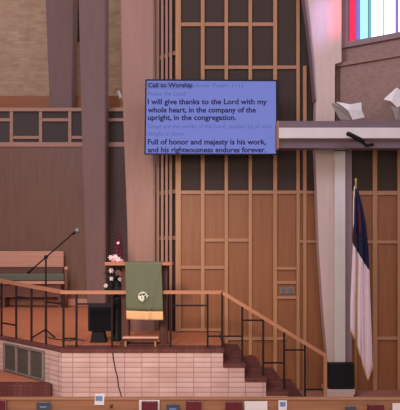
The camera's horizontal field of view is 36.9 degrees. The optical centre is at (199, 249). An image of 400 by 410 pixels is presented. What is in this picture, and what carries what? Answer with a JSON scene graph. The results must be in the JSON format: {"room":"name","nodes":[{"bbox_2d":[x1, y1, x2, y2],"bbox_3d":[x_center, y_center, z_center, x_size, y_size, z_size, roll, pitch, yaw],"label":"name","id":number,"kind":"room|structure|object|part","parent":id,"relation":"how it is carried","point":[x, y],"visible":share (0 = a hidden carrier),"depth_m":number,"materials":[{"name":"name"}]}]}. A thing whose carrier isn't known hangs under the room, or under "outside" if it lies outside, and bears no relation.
{"room":"church","nodes":[
{"label":"church","id":0,"kind":"room"},
{"bbox_2d":[0,370,42,381],"bbox_3d":[-5.062,2.000,11.494,5.815,0.100,5.468,0,0,0],"label":"floor","id":1,"kind":"structure","parent":0,"point":[5,376],"depth_m":9.11,"materials":[{"name":"carpet"}]},
{"bbox_2d":[0,340,61,396],"bbox_3d":[-4.919,1.946,11.443,8.232,0.969,0.120,0,0,43],"label":"wall","id":2,"kind":"structure","parent":0,"point":[53,359],"depth_m":8.74,"materials":[{"name":"brick"}]},
{"bbox_2d":[3,343,44,380],"bbox_3d":[-2.733,1.712,9.265,1.196,0.436,0.048,0,0,43],"label":"air vent","id":3,"kind":"object","parent":2,"relation":"in","point":[21,360],"visible":1,"depth_m":9.24,"materials":[{"name":"grey metal"}]},
{"bbox_3d":[-3.013,1.712,9.540,0.338,0.400,0.021,0,0,43],"label":"louvre panel","id":4,"kind":"part","parent":3,"relation":"part of","materials":[{"name":"metal"}]},
{"bbox_3d":[-2.728,1.712,9.270,0.338,0.400,0.021,0,0,43],"label":"louvre panel","id":5,"kind":"part","parent":3,"relation":"part of","materials":[{"name":"metal"}]},
{"bbox_3d":[-2.443,1.712,9.001,0.338,0.400,0.021,0,0,43],"label":"louvre panel","id":6,"kind":"part","parent":3,"relation":"part of","materials":[{"name":"metal"}]},
{"bbox_2d":[0,382,51,396],"bbox_3d":[-5.025,2.030,8.745,5.750,0.175,0.230,0,0,0],"label":"trim","id":7,"kind":"structure","parent":2,"relation":"attached to","point":[7,389],"depth_m":8.63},
{"bbox_2d":[0,335,61,351],"bbox_3d":[-4.910,1.441,11.452,8.232,0.034,0.176,0,0,43],"label":"trim","id":8,"kind":"structure","parent":2,"relation":"attached to","point":[6,338],"depth_m":9.18,"materials":[{"name":"red wood"}]},
{"bbox_2d":[60,345,223,352],"bbox_3d":[-0.821,1.442,8.740,2.338,0.047,0.380,0,0,0],"label":"trim","id":9,"kind":"structure","parent":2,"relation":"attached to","point":[68,348],"depth_m":8.55,"materials":[{"name":"red wood"}]},
{"bbox_2d":[122,336,158,346],"bbox_3d":[-0.873,1.346,8.850,0.528,0.142,0.120,0,0,0],"label":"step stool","id":10,"kind":"object","parent":9,"relation":"on","point":[127,338],"visible":1,"depth_m":8.80,"materials":[{"name":"brown wood"}]},
{"bbox_2d":[0,0,122,98],"bbox_3d":[-4.000,-3.770,18.100,10.000,10.400,0.200,0,0,0],"label":"brick wall","id":11,"kind":"structure","parent":0,"point":[23,24],"depth_m":18.00,"materials":[{"name":"beige brick"}]},
{"bbox_2d":[77,0,79,40],"bbox_3d":[-3.673,-7.450,17.935,0.146,2.384,0.110,0,0,0],"label":"wall slat","id":12,"kind":"object","parent":11,"relation":"attached to","point":[78,34],"visible":0.33,"depth_m":17.88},
{"bbox_2d":[0,96,122,107],"bbox_3d":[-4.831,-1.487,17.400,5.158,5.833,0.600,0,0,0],"label":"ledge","id":13,"kind":"object","parent":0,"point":[5,101],"visible":0.13,"depth_m":17.10,"materials":[{"name":"brown wood"}]},
{"bbox_2d":[0,108,127,302],"bbox_3d":[-4.194,-1.119,15.640,7.468,5.098,0.360,0,0,0],"label":"wall","id":14,"kind":"structure","parent":0,"point":[42,187],"depth_m":15.50,"materials":[{"name":"brown wood"}]},
{"bbox_3d":[-5.014,-0.622,15.575,5.172,4.104,0.150,0,0,0],"label":"wood panel","id":15,"kind":"part","parent":14,"relation":"part of","materials":[{"name":"brown wood"}]},
{"bbox_2d":[9,299,86,304],"bbox_3d":[-5.027,1.345,15.484,5.146,0.170,0.028,0,0,0],"label":"baseboard","id":16,"kind":"structure","parent":14,"relation":"attached to","point":[11,301],"depth_m":15.47,"materials":[{"name":"brown wood"}]},
{"bbox_3d":[-4.030,-2.721,15.505,7.140,0.121,0.070,0,0,0],"label":"rail","id":17,"kind":"part","parent":14,"relation":"part of","materials":[{"name":"brown wood"}]},
{"bbox_2d":[113,88,122,107],"bbox_3d":[-2.128,-3.965,15.635,0.270,0.522,0.169,0,0,0],"label":"reading lamp","id":18,"kind":"object","parent":14,"relation":"on","point":[118,91],"visible":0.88,"depth_m":15.60,"materials":[{"name":"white metal"}]},
{"bbox_3d":[-1.444,-0.622,15.575,1.968,4.104,0.150,0,0,0],"label":"dark wood panel","id":19,"kind":"part","parent":14,"relation":"part of","materials":[{"name":"brown wood"}]},
{"bbox_2d":[3,305,220,346],"bbox_3d":[-3.810,1.480,13.405,8.280,0.100,9.590,0,0,0],"label":"platform","id":20,"kind":"object","parent":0,"point":[54,314],"visible":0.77,"depth_m":10.79,"materials":[{"name":"wood"}]},
{"bbox_2d":[0,251,67,307],"bbox_3d":[-4.993,0.730,15.040,3.468,1.400,0.500,0,0,0],"label":"bench","id":21,"kind":"object","parent":20,"relation":"on","point":[14,265],"visible":0.92,"depth_m":15.23,"materials":[{"name":"brown wood"}]},
{"bbox_3d":[-4.884,1.139,15.070,0.080,0.582,0.360,0,0,0],"label":"leg","id":22,"kind":"part","parent":21,"relation":"part of","materials":[{"name":"brown wood"}]},
{"bbox_2d":[0,273,63,280],"bbox_3d":[-5.045,0.680,15.010,3.366,0.173,0.400,0,0,0],"label":"cushion","id":23,"kind":"object","parent":21,"relation":"on","point":[7,276],"depth_m":14.81,"materials":[{"name":"green fabric"}]},
{"bbox_3d":[-5.038,0.806,15.020,3.378,0.069,0.460,0,0,0],"label":"seat","id":24,"kind":"part","parent":21,"relation":"part of","materials":[{"name":"brown wood"}]},
{"bbox_3d":[-3.488,1.139,15.070,0.080,0.582,0.360,0,0,0],"label":"leg","id":25,"kind":"part","parent":21,"relation":"part of","materials":[{"name":"brown wood"}]},
{"bbox_3d":[-3.312,0.963,14.850,0.087,0.935,0.087,0,0,0],"label":"post","id":26,"kind":"part","parent":21,"relation":"part of","materials":[{"name":"brown wood"}]},
{"bbox_2d":[27,234,72,337],"bbox_3d":[-2.481,0.574,9.827,0.675,1.708,0.462,0,0,29],"label":"microphone stand","id":27,"kind":"object","parent":20,"relation":"on","point":[45,256],"visible":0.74,"depth_m":9.85,"materials":[{"name":"metal"}]},
{"bbox_2d":[72,228,79,234],"bbox_3d":[-2.038,-0.306,9.860,0.134,0.121,0.096,0,0,0],"label":"microphone","id":28,"kind":"object","parent":27,"relation":"on","point":[77,230],"visible":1,"depth_m":9.84,"materials":[{"name":"metal"}]},
{"bbox_2d":[46,0,77,107],"bbox_3d":[-3.861,-3.799,16.700,0.861,10.441,0.600,0,0,0],"label":"wooden pier","id":29,"kind":"object","parent":20,"relation":"on","point":[61,15],"visible":0.54,"depth_m":16.40,"materials":[{"name":"brown wood"}]},
{"bbox_2d":[47,337,83,340],"bbox_3d":[-2.166,1.424,9.571,0.712,0.020,0.162,0,0,28],"label":"cable","id":30,"kind":"object","parent":20,"relation":"on","point":[47,337],"visible":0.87,"depth_m":9.51,"materials":[{"name":"rubber"}]},
{"bbox_2d":[79,0,108,307],"bbox_3d":[-2.700,-3.356,15.050,0.742,9.568,0.500,0,0,0],"label":"column","id":31,"kind":"object","parent":20,"relation":"on","point":[93,14],"visible":0.84,"depth_m":14.80,"materials":[{"name":"brown wood"}]},
{"bbox_2d":[88,304,114,342],"bbox_3d":[-1.527,1.138,9.343,0.386,0.584,0.315,0,0,0],"label":"floor speaker","id":32,"kind":"object","parent":20,"relation":"on","point":[99,316],"visible":0.78,"depth_m":9.18,"materials":[{"name":"black plastic"}]},
{"bbox_2d":[90,307,110,328],"bbox_3d":[-1.525,1.046,9.191,0.324,0.341,0.013,0,0,0],"label":"grille","id":33,"kind":"object","parent":32,"relation":"attached to","point":[100,317],"depth_m":9.18,"materials":[{"name":"black fabric"}]},
{"bbox_2d":[113,296,120,340],"bbox_3d":[-1.314,1.085,9.500,0.200,0.690,0.200,0,0,0],"label":"stand","id":34,"kind":"object","parent":20,"relation":"on","point":[116,300],"visible":0.51,"depth_m":9.43,"materials":[{"name":"black plastic"}]},
{"bbox_2d":[103,228,124,296],"bbox_3d":[-1.304,0.199,9.468,0.441,1.078,0.386,0,0,0],"label":"flower arrangement","id":35,"kind":"object","parent":34,"relation":"on","point":[118,254],"visible":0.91,"depth_m":9.40,"materials":[{"name":"pink plant"}]},
{"bbox_2d":[121,0,156,330],"bbox_3d":[-1.131,-2.200,10.875,0.671,7.259,0.550,0,0,0],"label":"column","id":36,"kind":"object","parent":20,"relation":"on","point":[138,17],"visible":0.75,"depth_m":10.60,"materials":[{"name":"paint"}]},
{"bbox_2d":[105,262,172,344],"bbox_3d":[-0.891,0.804,8.905,0.974,1.252,0.490,0,0,0],"label":"lectern","id":37,"kind":"object","parent":20,"relation":"on","point":[125,323],"visible":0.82,"depth_m":8.93,"materials":[{"name":"brown wood"}]},
{"bbox_3d":[-1.116,0.819,9.030,0.111,1.163,0.200,0,0,0],"label":"panel","id":38,"kind":"part","parent":37,"relation":"part of","materials":[{"name":"brown wood"}]},
{"bbox_2d":[125,261,162,319],"bbox_3d":[-0.803,0.591,8.829,0.548,0.838,0.492,0,0,0],"label":"parament","id":39,"kind":"object","parent":37,"relation":"hanging from","point":[144,295],"visible":1,"depth_m":8.63,"materials":[{"name":"green fabric"}]},
{"bbox_3d":[-0.545,0.819,9.030,0.111,1.163,0.200,0,0,0],"label":"panel","id":40,"kind":"part","parent":37,"relation":"part of","materials":[{"name":"brown wood"}]},
{"bbox_2d":[157,0,178,331],"bbox_3d":[-0.594,-2.370,10.655,0.496,7.600,0.147,0,0,45],"label":"slatted screen","id":41,"kind":"object","parent":20,"relation":"on","point":[165,8],"visible":0.63,"depth_m":10.61,"materials":[{"name":"brown wood"}]},
{"bbox_2d":[62,353,286,396],"bbox_3d":[-0.360,1.946,8.630,3.220,0.969,0.120,0,0,0],"label":"wall","id":42,"kind":"structure","parent":0,"point":[83,374],"depth_m":8.57,"materials":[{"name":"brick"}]},
{"bbox_2d":[112,353,121,396],"bbox_3d":[-1.165,1.869,8.558,0.178,0.830,0.016,0,0,0],"label":"cable","id":43,"kind":"object","parent":42,"relation":"attached to","point":[112,353],"visible":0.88,"depth_m":8.55,"materials":[{"name":"rubber"}]},
{"bbox_2d":[175,0,399,389],"bbox_3d":[2.388,-1.870,10.450,5.625,8.600,0.140,0,0,0],"label":"wall","id":44,"kind":"structure","parent":0,"point":[245,226],"depth_m":10.43,"materials":[{"name":"wood"}]},
{"bbox_3d":[-0.158,0.302,10.411,0.343,0.056,0.038,0,0,0],"label":"rail","id":45,"kind":"part","parent":44,"relation":"part of","materials":[{"name":"brown wood"}]},
{"bbox_3d":[0.026,1.381,10.411,0.711,0.045,0.038,0,0,0],"label":"rail","id":46,"kind":"part","parent":44,"relation":"part of","materials":[{"name":"brown wood"}]},
{"bbox_2d":[144,79,277,154],"bbox_3d":[0.180,-2.192,10.131,2.197,1.248,0.478,0,0,0],"label":"television","id":47,"kind":"object","parent":44,"relation":"attached to","point":[183,116],"visible":1,"depth_m":9.90,"materials":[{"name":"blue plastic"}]},
{"bbox_3d":[0.252,0.302,10.411,0.345,0.056,0.038,0,0,0],"label":"rail","id":48,"kind":"part","parent":44,"relation":"part of","materials":[{"name":"brown wood"}]},
{"bbox_3d":[0.252,-0.171,10.411,0.345,0.057,0.038,0,0,0],"label":"rail","id":49,"kind":"part","parent":44,"relation":"part of","materials":[{"name":"brown wood"}]},
{"bbox_3d":[0.470,-3.911,10.411,1.598,0.064,0.038,0,0,0],"label":"rail","id":50,"kind":"part","parent":44,"relation":"part of","materials":[{"name":"brown wood"}]},
{"bbox_3d":[0.663,1.536,10.411,0.355,0.056,0.038,0,0,0],"label":"rail","id":51,"kind":"part","parent":44,"relation":"part of","materials":[{"name":"brown wood"}]},
{"bbox_3d":[0.663,-0.171,10.411,0.355,0.057,0.038,0,0,0],"label":"rail","id":52,"kind":"part","parent":44,"relation":"part of","materials":[{"name":"brown wood"}]},
{"bbox_3d":[0.728,-1.001,10.411,2.115,0.061,0.038,0,0,0],"label":"rail","id":53,"kind":"part","parent":44,"relation":"part of","materials":[{"name":"brown wood"}]},
{"bbox_3d":[0.875,-3.167,10.411,1.590,0.059,0.038,0,0,0],"label":"rail","id":54,"kind":"part","parent":44,"relation":"part of","materials":[{"name":"brown wood"}]},
{"bbox_3d":[1.085,1.536,10.411,0.368,0.056,0.038,0,0,0],"label":"rail","id":55,"kind":"part","parent":44,"relation":"part of","materials":[{"name":"brown wood"}]},
{"bbox_2d":[279,287,293,293],"bbox_3d":[1.508,0.705,10.412,0.260,0.109,0.036,0,0,0],"label":"switch plate","id":56,"kind":"object","parent":44,"relation":"in","point":[282,290],"visible":1,"depth_m":10.40,"materials":[{"name":"grey metal"}]},
{"bbox_3d":[1.502,0.823,10.411,0.334,0.052,0.038,0,0,0],"label":"rail","id":57,"kind":"part","parent":44,"relation":"part of","materials":[{"name":"brown wood"}]},
{"bbox_3d":[1.502,0.563,10.411,0.334,0.052,0.038,0,0,0],"label":"rail","id":58,"kind":"part","parent":44,"relation":"part of","materials":[{"name":"brown wood"}]},
{"bbox_3d":[1.502,0.319,10.411,0.334,0.048,0.038,0,0,0],"label":"rail","id":59,"kind":"part","parent":44,"relation":"part of","materials":[{"name":"brown wood"}]},
{"bbox_3d":[2.420,0.712,10.475,5.560,3.435,0.090,0,0,0],"label":"wood panel","id":60,"kind":"part","parent":44,"relation":"part of","materials":[{"name":"brown wood"}]},
{"bbox_3d":[2.420,-3.588,10.475,5.560,5.165,0.090,0,0,0],"label":"cloth panel","id":61,"kind":"part","parent":44,"relation":"part of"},
{"bbox_3d":[2.145,-0.147,10.411,0.837,0.052,0.038,0,0,0],"label":"rail","id":62,"kind":"part","parent":44,"relation":"part of","materials":[{"name":"brown wood"}]},
{"bbox_3d":[2.808,-0.990,10.411,0.364,0.073,0.038,0,0,0],"label":"rail","id":63,"kind":"part","parent":44,"relation":"part of","materials":[{"name":"brown wood"}]},
{"bbox_3d":[3.022,-0.139,10.411,0.792,0.052,0.038,0,0,0],"label":"rail","id":64,"kind":"part","parent":44,"relation":"part of","materials":[{"name":"brown wood"}]},
{"bbox_3d":[3.243,1.530,10.411,0.350,0.061,0.038,0,0,0],"label":"rail","id":65,"kind":"part","parent":44,"relation":"part of","materials":[{"name":"brown wood"}]},
{"bbox_3d":[3.243,-0.990,10.411,0.350,0.073,0.038,0,0,0],"label":"rail","id":66,"kind":"part","parent":44,"relation":"part of","materials":[{"name":"brown wood"}]},
{"bbox_2d":[178,332,399,396],"bbox_3d":[-1.000,2.490,10.250,16.000,0.120,17.500,0,0,0],"label":"floor","id":67,"kind":"structure","parent":0,"point":[309,393],"depth_m":10.16,"materials":[{"name":"carpet"}]},
{"bbox_2d":[0,279,326,396],"bbox_3d":[-2.136,1.373,9.659,8.042,2.113,1.632,0,0,24],"label":"railing","id":68,"kind":"object","parent":67,"relation":"on","point":[31,286],"visible":0.96,"depth_m":8.74,"materials":[{"name":"brown wood"}]},
{"bbox_3d":[-3.736,0.478,10.375,4.773,0.324,0.070,0,0,43],"label":"handrail","id":69,"kind":"part","parent":68,"relation":"part of","materials":[{"name":"brown wood"}]},
{"bbox_3d":[-0.846,0.615,8.750,2.349,0.050,0.070,0,0,0],"label":"handrail","id":70,"kind":"part","parent":68,"relation":"part of","materials":[{"name":"brown wood"}]},
{"bbox_3d":[1.073,1.075,8.750,1.544,0.969,0.070,0,0,0],"label":"handrail","id":71,"kind":"part","parent":68,"relation":"part of","materials":[{"name":"brown wood"}]},
{"bbox_3d":[1.823,1.984,8.750,0.050,0.890,0.050,0,0,0],"label":"newel post","id":72,"kind":"part","parent":68,"relation":"part of","materials":[{"name":"brown wood"}]},
{"bbox_2d":[0,397,399,409],"bbox_3d":[0.000,1.997,6.537,5.640,0.865,0.645,0,0,0],"label":"pew","id":73,"kind":"object","parent":67,"relation":"on","point":[12,403],"visible":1,"depth_m":6.36,"materials":[{"name":"brown wood"}]},
{"bbox_2d":[0,400,5,409],"bbox_3d":[-2.107,1.713,6.280,0.151,0.283,0.031,0,0,0],"label":"hymnal","id":74,"kind":"object","parent":73,"relation":"on","point":[2,402],"visible":1,"depth_m":6.26,"materials":[{"name":"paper"}]},
{"bbox_2d":[36,402,50,409],"bbox_3d":[-1.637,1.723,6.280,0.141,0.262,0.032,0,0,0],"label":"hymnal","id":75,"kind":"object","parent":73,"relation":"on","point":[39,405],"visible":1,"depth_m":6.26,"materials":[{"name":"paper"}]},
{"bbox_2d":[95,393,104,404],"bbox_3d":[-1.062,1.578,6.344,0.106,0.121,0.004,0,0,0],"label":"paper sheet","id":76,"kind":"object","parent":73,"relation":"on","point":[99,398],"visible":1,"depth_m":6.34,"materials":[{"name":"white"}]},
{"bbox_2d":[95,396,101,400],"bbox_3d":[-1.068,1.570,6.342,0.074,0.053,0.001,0,0,0],"label":"print","id":77,"kind":"object","parent":76,"relation":"attached to","point":[97,398],"depth_m":6.34,"materials":[{"name":"blue paper"}]},
{"bbox_2d":[141,401,157,409],"bbox_3d":[-0.527,1.720,6.280,0.167,0.270,0.031,0,0,0],"label":"hymnal","id":78,"kind":"object","parent":73,"relation":"on","point":[145,405],"visible":1,"depth_m":6.26,"materials":[{"name":"paper"}]},
{"bbox_2d":[139,400,159,409],"bbox_3d":[-0.534,1.716,6.311,0.216,0.277,0.003,0,0,0],"label":"paper sheet","id":79,"kind":"object","parent":73,"relation":"on","point":[140,401],"visible":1,"depth_m":6.31,"materials":[{"name":"white paper"}]},
{"bbox_2d":[166,404,178,409],"bbox_3d":[-0.284,1.734,6.280,0.130,0.241,0.032,0,0,0],"label":"hymnal","id":80,"kind":"object","parent":73,"relation":"on","point":[168,406],"visible":1,"depth_m":6.26,"materials":[{"name":"paper"}]},
{"bbox_2d":[186,401,200,409],"bbox_3d":[-0.068,1.719,6.280,0.157,0.272,0.031,0,0,0],"label":"hymnal","id":81,"kind":"object","parent":73,"relation":"on","point":[190,405],"visible":1,"depth_m":6.26,"materials":[{"name":"paper"}]},
{"bbox_3d":[0.000,1.580,6.379,5.560,0.030,0.062,0,0,0],"label":"cap rail","id":82,"kind":"part","parent":73,"relation":"part of","materials":[{"name":"brown wood"}]},
{"bbox_3d":[0.000,1.961,6.375,5.500,0.737,0.030,0,0,0],"label":"backrest","id":83,"kind":"part","parent":73,"relation":"part of","materials":[{"name":"brown wood"}]},
{"bbox_2d":[225,401,241,409],"bbox_3d":[0.352,1.722,6.280,0.172,0.265,0.031,0,0,0],"label":"hymnal","id":84,"kind":"object","parent":73,"relation":"on","point":[229,405],"visible":1,"depth_m":6.26,"materials":[{"name":"paper"}]},
{"bbox_2d":[244,401,266,409],"bbox_3d":[0.588,1.721,6.301,0.242,0.267,0.003,0,0,0],"label":"paper sheet","id":85,"kind":"object","parent":73,"relation":"on","point":[248,405],"visible":1,"depth_m":6.30,"materials":[{"name":"white paper"}]},
{"bbox_2d":[278,400,286,409],"bbox_3d":[0.870,1.718,6.311,0.089,0.273,0.004,0,0,0],"label":"paper sheet","id":86,"kind":"object","parent":73,"relation":"on","point":[282,404],"visible":1,"depth_m":6.31,"materials":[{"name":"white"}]},
{"bbox_2d":[280,402,285,406],"bbox_3d":[0.870,1.622,6.309,0.058,0.047,0.001,0,0,0],"label":"print","id":87,"kind":"object","parent":86,"relation":"attached to","point":[282,404],"depth_m":6.31,"materials":[{"name":"blue paper"}]},
{"bbox_2d":[345,406,355,409],"bbox_3d":[1.577,1.744,6.280,0.104,0.220,0.032,0,0,0],"label":"hymnal","id":88,"kind":"object","parent":73,"relation":"on","point":[346,407],"visible":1,"depth_m":6.26,"materials":[{"name":"paper"}]},
{"bbox_2d":[367,404,383,409],"bbox_3d":[1.838,1.736,6.280,0.167,0.236,0.031,0,0,0],"label":"hymnal","id":89,"kind":"object","parent":73,"relation":"on","point":[369,406],"visible":1,"depth_m":6.26,"materials":[{"name":"paper"}]},
{"bbox_2d":[392,403,399,409],"bbox_3d":[2.103,1.732,6.301,0.163,0.246,0.003,0,0,0],"label":"paper sheet","id":90,"kind":"object","parent":73,"relation":"on","point":[395,406],"visible":1,"depth_m":6.30,"materials":[{"name":"white paper"}]},
{"bbox_2d":[223,344,302,396],"bbox_3d":[0.952,2.030,9.467,1.240,0.800,1.825,0,0,0],"label":"stair","id":91,"kind":"structure","parent":67,"relation":"on","point":[232,354],"depth_m":9.19,"materials":[{"name":"carpet"}]},
{"bbox_2d":[301,0,354,396],"bbox_3d":[1.999,-1.999,10.135,1.184,8.858,0.470,0,0,0],"label":"column","id":92,"kind":"object","parent":67,"relation":"on","point":[332,169],"visible":0.94,"depth_m":10.15,"materials":[{"name":"paint"}]},
{"bbox_2d":[350,178,372,396],"bbox_3d":[2.511,0.646,9.500,0.382,3.568,0.300,0,0,0],"label":"flag","id":93,"kind":"object","parent":67,"relation":"on","point":[360,308],"visible":0.99,"depth_m":9.45,"materials":[{"name":"white fabric"}]},
{"bbox_3d":[2.425,-0.600,9.450,0.018,0.823,0.067,0,0,36],"label":"cord","id":94,"kind":"part","parent":93,"relation":"part of","materials":[{"name":"gold metal"}]},
{"bbox_2d":[336,39,399,120],"bbox_3d":[4.134,-4.191,9.267,4.200,4.358,0.270,0,0,32],"label":"wall","id":95,"kind":"structure","parent":0,"point":[365,74],"depth_m":10.01,"materials":[{"name":"brown paint"}]},
{"bbox_2d":[275,121,399,151],"bbox_3d":[3.703,-1.817,9.433,4.924,0.440,1.550,0,0,18],"label":"trim ledge","id":96,"kind":"object","parent":95,"relation":"attached to","point":[289,135],"visible":1,"depth_m":9.45,"materials":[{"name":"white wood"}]},
{"bbox_2d":[331,102,364,119],"bbox_3d":[2.398,-2.235,9.621,0.553,0.324,0.203,0,0,-5],"label":"folded paper","id":97,"kind":"object","parent":96,"relation":"on","point":[355,110],"visible":1,"depth_m":9.61,"materials":[{"name":"white paper"}]},
{"bbox_2d":[346,131,373,146],"bbox_3d":[2.519,-1.723,9.346,0.576,0.198,0.119,0,0,-32],"label":"spotlight","id":98,"kind":"object","parent":96,"relation":"attached to","point":[348,133],"visible":1,"depth_m":9.27,"materials":[{"name":"black plastic"}]},
{"bbox_2d":[383,88,399,120],"bbox_3d":[3.123,-2.323,9.527,0.436,0.529,0.070,0,0,-16],"label":"folded paper","id":99,"kind":"object","parent":96,"relation":"on","point":[394,96],"visible":1,"depth_m":9.52,"materials":[{"name":"white paper"}]},
{"bbox_3d":[4.119,-3.162,9.187,4.140,0.060,0.118,0,0,32],"label":"moulding","id":100,"kind":"part","parent":95,"relation":"part of","materials":[{"name":"brown wood"}]},
{"bbox_2d":[341,0,399,48],"bbox_3d":[4.180,-4.912,9.256,4.111,2.916,0.180,0,0,32],"label":"window","id":101,"kind":"structure","parent":95,"relation":"in","point":[355,14],"depth_m":10.11,"materials":[{"name":"glass"}]},
{"bbox_3d":[2.616,-4.907,10.272,0.107,2.726,0.020,0,0,32],"label":"pane","id":102,"kind":"part","parent":101,"relation":"part of","materials":[{"name":"red glass"}]},
{"bbox_3d":[2.694,-4.907,10.223,0.061,2.726,0.020,0,0,32],"label":"pane","id":103,"kind":"part","parent":101,"relation":"part of","materials":[{"name":"purple glass"}]},
{"bbox_3d":[2.784,-4.907,10.166,0.135,2.726,0.020,0,0,32],"label":"pane","id":104,"kind":"part","parent":101,"relation":"part of","materials":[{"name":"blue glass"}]},
{"bbox_3d":[2.865,-4.907,10.114,0.043,2.726,0.020,0,0,32],"label":"pane","id":105,"kind":"part","parent":101,"relation":"part of","materials":[{"name":"teal glass"}]},
{"bbox_3d":[2.972,-4.907,10.046,0.195,2.726,0.020,0,0,32],"label":"pane","id":106,"kind":"part","parent":101,"relation":"part of","materials":[{"name":"white glass"}]},
{"bbox_3d":[3.142,-4.907,9.938,0.178,2.726,0.020,0,0,32],"label":"pane","id":107,"kind":"part","parent":101,"relation":"part of","materials":[{"name":"white glass"}]},
{"bbox_3d":[3.239,-4.907,9.877,0.037,2.726,0.020,0,0,32],"label":"pane","id":108,"kind":"part","parent":101,"relation":"part of","materials":[{"name":"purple glass"}]},
{"bbox_3d":[3.343,-4.907,9.811,0.192,2.726,0.020,0,0,32],"label":"pane","id":109,"kind":"part","parent":101,"relation":"part of","materials":[{"name":"white glass"}]}
]}

